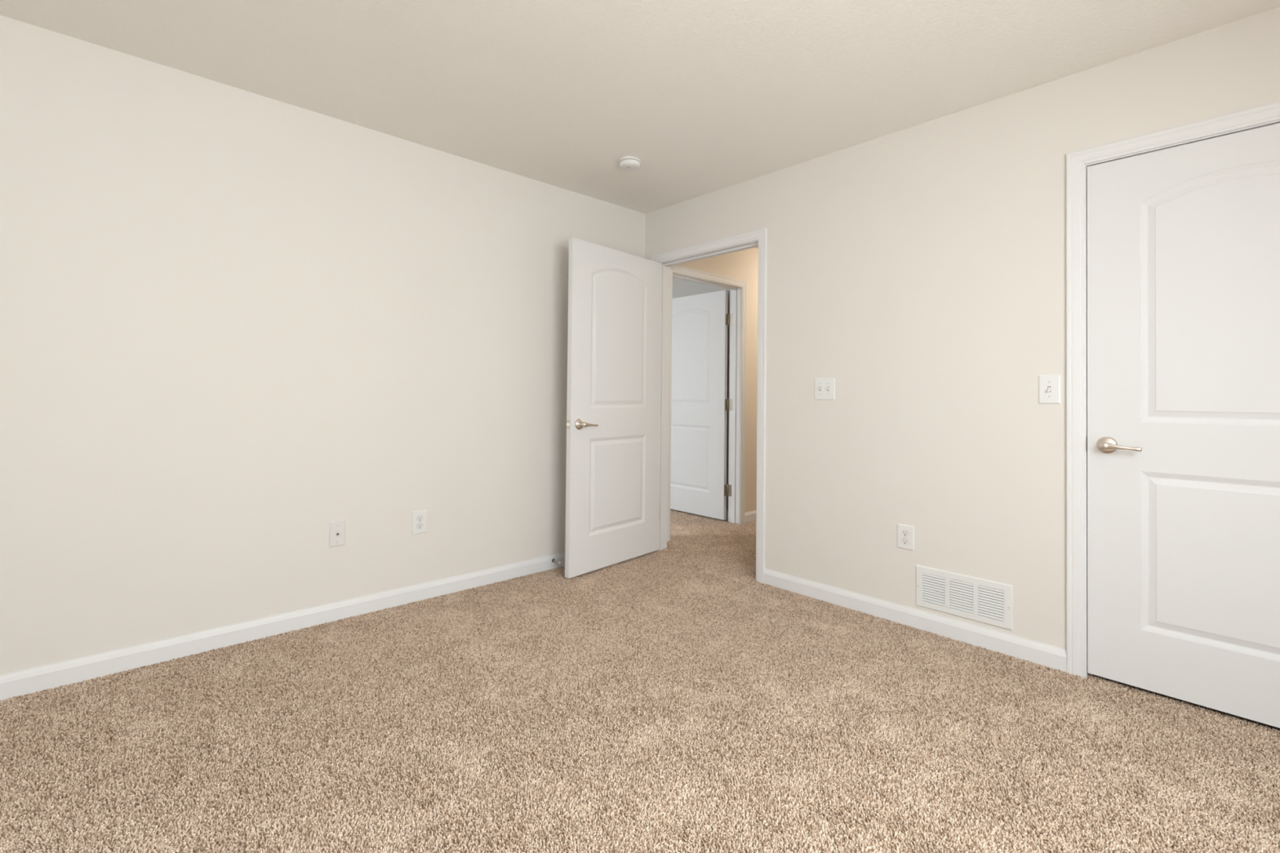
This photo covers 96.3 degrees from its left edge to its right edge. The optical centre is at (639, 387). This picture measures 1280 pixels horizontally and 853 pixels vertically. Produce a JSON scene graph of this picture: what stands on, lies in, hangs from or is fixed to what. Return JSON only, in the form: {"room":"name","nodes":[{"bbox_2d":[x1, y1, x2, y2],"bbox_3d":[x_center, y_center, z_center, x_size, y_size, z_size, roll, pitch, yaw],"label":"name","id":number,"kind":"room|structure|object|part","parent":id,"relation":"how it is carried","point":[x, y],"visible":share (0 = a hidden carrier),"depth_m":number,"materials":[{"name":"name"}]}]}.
{"room":"empty bedroom","nodes":[
{"label":"empty bedroom","id":0,"kind":"room"},
{"bbox_2d":[0,14,758,675],"bbox_3d":[-0.744,-0.059,3.558,8.400,2.470,0.115,1,-1,-43],"label":"wall","id":1,"kind":"structure","parent":0,"point":[237,325],"depth_m":2.55,"materials":[{"name":"white paint"}]},
{"bbox_2d":[0,551,564,702],"bbox_3d":[-1.882,1.080,2.403,5.200,0.093,0.014,1,-1,-43],"label":"baseboard","id":2,"kind":"structure","parent":1,"relation":"attached to","point":[28,681],"depth_m":2.51,"materials":[{"name":"white paint"}]},
{"bbox_2d":[328,520,345,547],"bbox_3d":[-1.470,0.714,2.787,0.071,0.120,0.017,1,-1,-43],"label":"cable plate","id":3,"kind":"object","parent":1,"relation":"attached to","point":[336,529],"visible":1,"depth_m":2.79,"materials":[{"name":"white plastic"}]},
{"bbox_2d":[411,509,427,534],"bbox_3d":[-1.178,0.722,3.066,0.082,0.122,0.008,1,-1,-43],"label":"wall outlet","id":4,"kind":"object","parent":1,"relation":"attached to","point":[419,524],"visible":1,"depth_m":3.06,"materials":[{"name":"white plastic"}]},
{"bbox_2d":[417,523,422,528],"bbox_3d":[-1.177,0.742,3.064,0.033,0.026,0.004,1,-1,-43],"label":"socket","id":5,"kind":"object","parent":4,"relation":"attached to","point":[420,526],"depth_m":3.06,"materials":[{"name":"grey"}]},
{"bbox_2d":[417,515,422,521],"bbox_3d":[-1.176,0.701,3.064,0.033,0.026,0.004,1,-1,-43],"label":"socket","id":6,"kind":"object","parent":4,"relation":"attached to","point":[420,518],"depth_m":3.06,"materials":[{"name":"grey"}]},
{"bbox_2d":[551,558,561,564],"bbox_3d":[-0.522,1.099,3.607,0.023,0.023,0.080,1,-1,-43],"label":"door stop","id":7,"kind":"object","parent":1,"relation":"attached to","point":[553,560],"visible":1,"depth_m":3.61,"materials":[{"name":"grey metal"}]},
{"bbox_2d":[670,289,733,519],"bbox_3d":[0.467,0.154,5.340,0.102,2.030,0.921,1,-1,-43],"label":"door","id":8,"kind":"structure","parent":1,"relation":"in","point":[700,402],"depth_m":5.26,"materials":[{"name":"white paint"}]},
{"bbox_2d":[666,264,746,542],"bbox_3d":[0.514,0.124,4.731,0.991,2.121,0.148,1,-1,-43],"label":"trim","id":9,"kind":"structure","parent":1,"relation":"attached to","point":[738,288],"depth_m":5.00,"materials":[{"name":"white paint"}]},
{"bbox_3d":[0.469,0.124,4.779,0.991,2.121,0.016,1,-1,-43],"label":"casing","id":10,"kind":"part","parent":9,"relation":"part of","materials":[{"name":"white paint"}]},
{"bbox_2d":[744,510,756,523],"bbox_3d":[1.635,1.163,5.683,1.982,0.093,0.014,1,-1,-43],"label":"baseboard","id":11,"kind":"structure","parent":1,"relation":"attached to","point":[750,517],"depth_m":5.06,"materials":[{"name":"white paint"}]},
{"bbox_2d":[0,508,1279,852],"bbox_3d":[-0.512,1.159,3.280,8.630,0.032,7.430,1,-1,-43],"label":"floor","id":12,"kind":"structure","parent":0,"point":[673,699],"depth_m":1.83,"materials":[{"name":"carpet"}]},
{"bbox_2d":[0,0,1279,248],"bbox_3d":[-0.487,-1.345,3.316,8.630,0.100,7.430,1,-1,-43],"label":"ceiling","id":13,"kind":"structure","parent":0,"point":[708,95],"depth_m":2.29,"materials":[{"name":"white paint"}]},
{"bbox_2d":[619,155,640,170],"bbox_3d":[-0.058,-1.269,3.264,0.120,0.043,0.120,1,-1,-43],"label":"smoke detector","id":14,"kind":"object","parent":13,"relation":"attached to","point":[628,163],"visible":1,"depth_m":3.23,"materials":[{"name":"white plastic"}]},
{"bbox_2d":[672,277,729,509],"bbox_3d":[-0.193,-0.013,6.329,0.115,2.470,3.185,1,-1,-43],"label":"wall","id":15,"kind":"structure","parent":0,"point":[681,287],"depth_m":5.40,"materials":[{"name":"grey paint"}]},
{"bbox_2d":[644,6,1279,649],"bbox_3d":[1.360,-0.048,2.854,0.115,2.470,4.015,1,-1,-43],"label":"wall","id":16,"kind":"structure","parent":0,"point":[920,269],"depth_m":2.71,"materials":[{"name":"white paint"}]},
{"bbox_2d":[564,237,662,578],"bbox_3d":[-0.148,0.125,3.748,0.160,2.030,0.879,0,-1,40],"label":"door","id":17,"kind":"structure","parent":16,"relation":"in","point":[614,337],"depth_m":3.68,"materials":[{"name":"white paint"}]},
{"bbox_3d":[-0.310,0.224,3.473,0.052,0.030,0.123,0,-1,40],"label":"lever","id":18,"kind":"part","parent":17,"relation":"part of","materials":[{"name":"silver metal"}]},
{"bbox_2d":[650,227,767,583],"bbox_3d":[0.456,0.110,3.819,0.148,2.121,0.990,1,-1,-43],"label":"trim","id":19,"kind":"structure","parent":16,"relation":"attached to","point":[758,237],"depth_m":3.60,"materials":[{"name":"white paint"}]},
{"bbox_3d":[0.504,0.111,3.864,0.016,2.121,0.990,1,-1,-43],"label":"casing","id":20,"kind":"part","parent":19,"relation":"part of","materials":[{"name":"white paint"}]},
{"bbox_2d":[814,377,835,399],"bbox_3d":[1.005,0.008,3.133,0.020,0.121,0.122,1,-1,-43],"label":"light switch","id":21,"kind":"object","parent":16,"relation":"attached to","point":[824,388],"visible":1,"depth_m":3.13,"materials":[{"name":"white plastic"}]},
{"bbox_2d":[897,523,914,551],"bbox_3d":[1.300,0.734,2.808,0.008,0.117,0.082,1,-1,-43],"label":"wall outlet","id":22,"kind":"object","parent":16,"relation":"attached to","point":[905,534],"visible":1,"depth_m":2.80,"materials":[{"name":"white plastic"}]},
{"bbox_2d":[901,537,908,544],"bbox_3d":[1.298,0.754,2.806,0.004,0.026,0.033,1,-1,-43],"label":"socket","id":23,"kind":"object","parent":22,"relation":"attached to","point":[904,540],"depth_m":2.81,"materials":[{"name":"grey plastic"}]},
{"bbox_2d":[901,529,908,536],"bbox_3d":[1.299,0.713,2.807,0.004,0.026,0.033,1,-1,-43],"label":"socket","id":24,"kind":"object","parent":22,"relation":"attached to","point":[904,532],"depth_m":2.81,"materials":[{"name":"grey plastic"}]},
{"bbox_2d":[763,568,1066,672],"bbox_3d":[1.235,1.118,2.863,0.014,0.093,1.463,1,-1,-43],"label":"baseboard","id":25,"kind":"structure","parent":16,"relation":"attached to","point":[1047,655],"depth_m":2.71,"materials":[{"name":"white paint"}]},
{"bbox_2d":[915,564,1013,631],"bbox_3d":[1.469,0.954,2.621,0.009,0.195,0.404,1,-1,-43],"label":"air vent","id":26,"kind":"object","parent":16,"relation":"in","point":[987,602],"visible":1,"depth_m":2.61,"materials":[{"name":"white metal"}]},
{"bbox_2d":[1038,374,1060,404],"bbox_3d":[1.702,0.008,2.386,0.020,0.121,0.076,1,-1,-43],"label":"light switch","id":27,"kind":"object","parent":16,"relation":"attached to","point":[1049,385],"visible":1,"depth_m":2.39,"materials":[{"name":"white plastic"}]},
{"bbox_2d":[1066,101,1279,678],"bbox_3d":[2.129,0.101,2.025,0.148,2.121,0.990,1,-1,-43],"label":"trim","id":28,"kind":"structure","parent":16,"relation":"attached to","point":[1077,162],"depth_m":2.31,"materials":[{"name":"white paint"}]},
{"bbox_3d":[1.801,0.228,2.309,0.033,0.056,0.002,1,-1,-43],"label":"strike plate","id":29,"kind":"part","parent":28,"relation":"part of","materials":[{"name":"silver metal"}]},
{"bbox_2d":[1087,123,1279,728],"bbox_3d":[2.081,0.122,1.973,0.098,2.030,0.867,1,-1,-43],"label":"door","id":30,"kind":"structure","parent":16,"relation":"in","point":[1184,241],"depth_m":2.09,"materials":[{"name":"white paint"}]},
{"bbox_3d":[1.842,0.227,2.194,0.052,0.030,0.123,1,-1,-43],"label":"lever","id":31,"kind":"part","parent":30,"relation":"part of","materials":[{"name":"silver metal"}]}
]}

